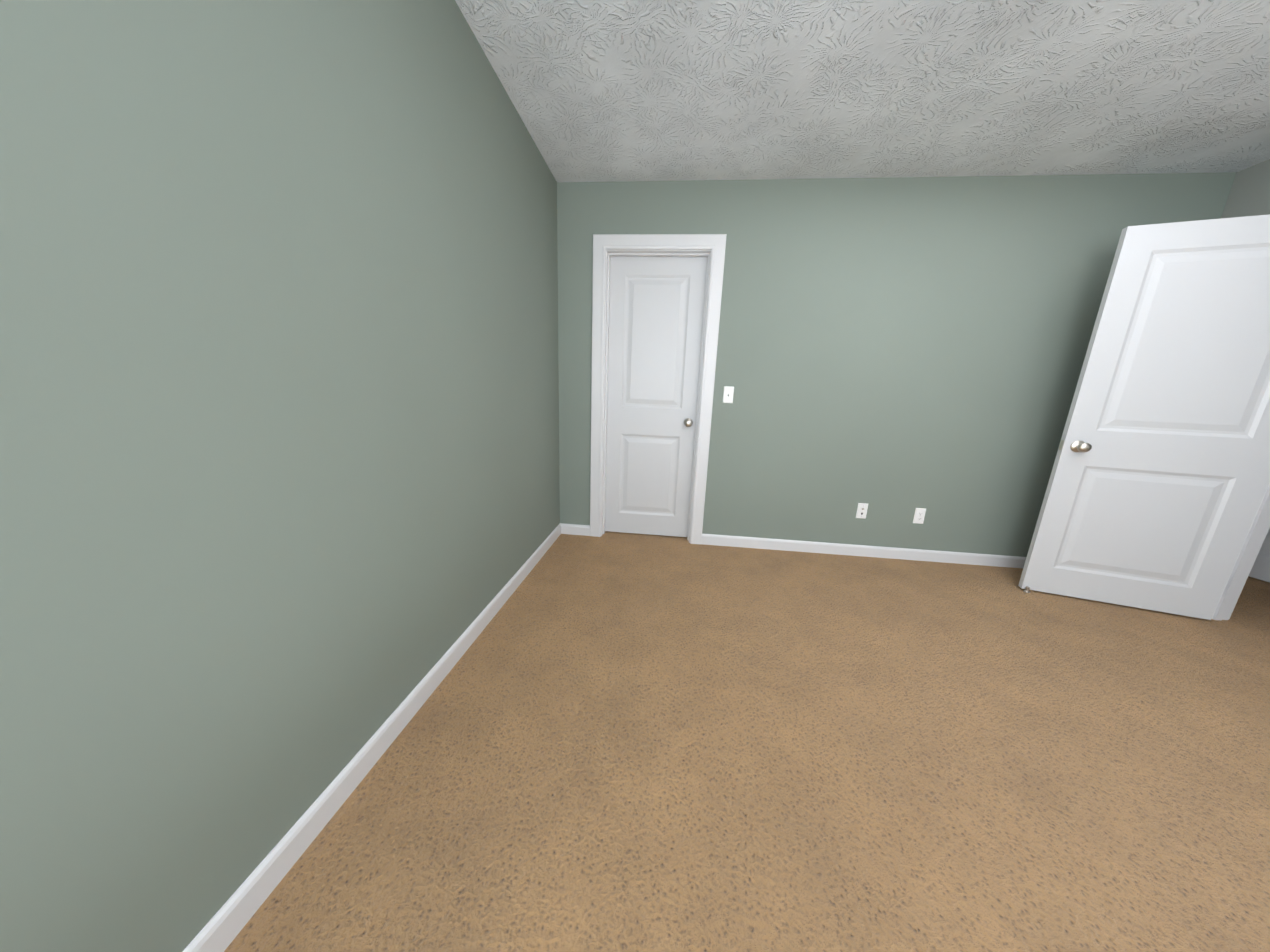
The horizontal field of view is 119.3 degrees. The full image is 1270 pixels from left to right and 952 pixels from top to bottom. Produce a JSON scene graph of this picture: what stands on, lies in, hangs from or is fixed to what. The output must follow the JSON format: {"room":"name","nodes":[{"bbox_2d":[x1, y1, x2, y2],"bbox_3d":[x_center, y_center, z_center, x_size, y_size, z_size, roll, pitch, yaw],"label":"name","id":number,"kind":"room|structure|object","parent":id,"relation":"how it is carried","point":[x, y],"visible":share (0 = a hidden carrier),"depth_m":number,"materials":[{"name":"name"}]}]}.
{"room":"empty bedroom","nodes":[
{"label":"empty bedroom","id":0,"kind":"room"},
{"bbox_2d":[0,0,559,951],"bbox_3d":[-0.879,-0.179,0.221,0.116,2.440,5.130,3,13,5],"label":"wall","id":1,"kind":"structure","parent":0,"point":[278,418],"depth_m":0.72,"materials":[{"name":"green paint"}]},
{"bbox_2d":[183,523,562,951],"bbox_3d":[-0.853,0.960,0.533,0.013,0.083,5.014,3,13,5],"label":"baseboard","id":2,"kind":"structure","parent":1,"relation":"attached to","point":[233,915],"depth_m":0.98,"materials":[{"name":"white wood"}]},
{"bbox_2d":[224,531,1269,951],"bbox_3d":[2.253,0.906,1.590,6.216,0.050,7.966,3,13,5],"label":"floor","id":3,"kind":"structure","parent":0,"point":[606,741],"depth_m":1.14,"materials":[{"name":"carpet"}]},
{"bbox_2d":[455,0,1269,181],"bbox_3d":[2.345,-1.520,1.037,6.216,0.050,7.966,3,13,5],"label":"ceiling","id":4,"kind":"structure","parent":0,"point":[632,90],"depth_m":1.59,"materials":[{"name":"white paint"}]},
{"bbox_2d":[557,172,1236,556],"bbox_3d":[1.382,-0.631,2.581,4.118,2.440,0.116,3,13,5],"label":"wall","id":5,"kind":"structure","parent":0,"point":[893,352],"depth_m":2.44,"materials":[{"name":"green paint"}]},
{"bbox_2d":[605,257,707,536],"bbox_3d":[0.126,-0.522,2.781,0.681,2.022,0.168,3,13,5],"label":"closet door","id":6,"kind":"structure","parent":5,"relation":"in","point":[656,309],"depth_m":2.74,"materials":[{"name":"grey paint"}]},
{"bbox_2d":[590,234,726,543],"bbox_3d":[0.123,-0.554,2.732,0.872,2.131,0.152,3,13,5],"label":"door frame","id":7,"kind":"structure","parent":5,"relation":"attached to","point":[711,247],"depth_m":2.59,"materials":[{"name":"white wood"}]},
{"bbox_2d":[723,386,733,402],"bbox_3d":[0.654,-0.568,2.602,0.070,0.114,0.021,3,13,5],"label":"light switch","id":8,"kind":"object","parent":5,"relation":"attached to","point":[728,393],"visible":1,"depth_m":2.61,"materials":[{"name":"white plastic"}]},
{"bbox_2d":[856,503,867,518],"bbox_3d":[1.641,0.254,2.682,0.070,0.114,0.018,3,13,5],"label":"outlet","id":9,"kind":"object","parent":5,"relation":"attached to","point":[862,508],"visible":1,"depth_m":2.69,"materials":[{"name":"white plastic"}]},
{"bbox_2d":[701,534,1025,567],"bbox_3d":[1.887,0.565,2.727,2.768,0.083,0.013,3,13,5],"label":"baseboard","id":10,"kind":"structure","parent":5,"relation":"attached to","point":[707,539],"depth_m":2.74,"materials":[{"name":"white wood"}]},
{"bbox_2d":[913,508,925,523],"bbox_3d":[2.030,0.286,2.653,0.070,0.114,0.008,3,13,5],"label":"electrical outlet","id":11,"kind":"object","parent":5,"relation":"attached to","point":[919,515],"visible":1,"depth_m":2.65,"materials":[{"name":"white plastic"}]},
{"bbox_2d":[1221,159,1269,217],"bbox_3d":[3.099,0.057,-0.151,0.116,2.440,5.130,3,13,5],"label":"wall","id":12,"kind":"structure","parent":0,"point":[1249,194],"depth_m":2.02,"materials":[{"name":"green paint"}]},
{"bbox_2d":[1018,214,1269,619],"bbox_3d":[2.851,-0.232,1.987,0.824,2.034,0.168,7,14,20],"label":"bedroom door","id":13,"kind":"structure","parent":12,"relation":"in","point":[1158,483],"depth_m":1.97,"materials":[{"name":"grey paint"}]},
{"bbox_2d":[1211,483,1269,620],"bbox_3d":[3.261,-0.139,1.458,0.152,2.118,0.979,3,13,5],"label":"door frame","id":14,"kind":"structure","parent":12,"relation":"attached to","point":[1246,559],"depth_m":2.00,"materials":[{"name":"white wood"}]},
{"bbox_3d":[4.443,-0.390,2.036,2.098,2.440,0.116,3,13,5],"label":"wall","id":15,"kind":"structure","parent":0,"visible":0},
{"bbox_2d":[1249,528,1269,581],"bbox_3d":[4.398,-0.304,2.538,0.168,2.022,0.824,2,13,-1],"label":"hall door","id":16,"kind":"structure","parent":15,"relation":"in","point":[1260,569],"depth_m":2.57,"materials":[{"name":"grey paint"}]}
]}

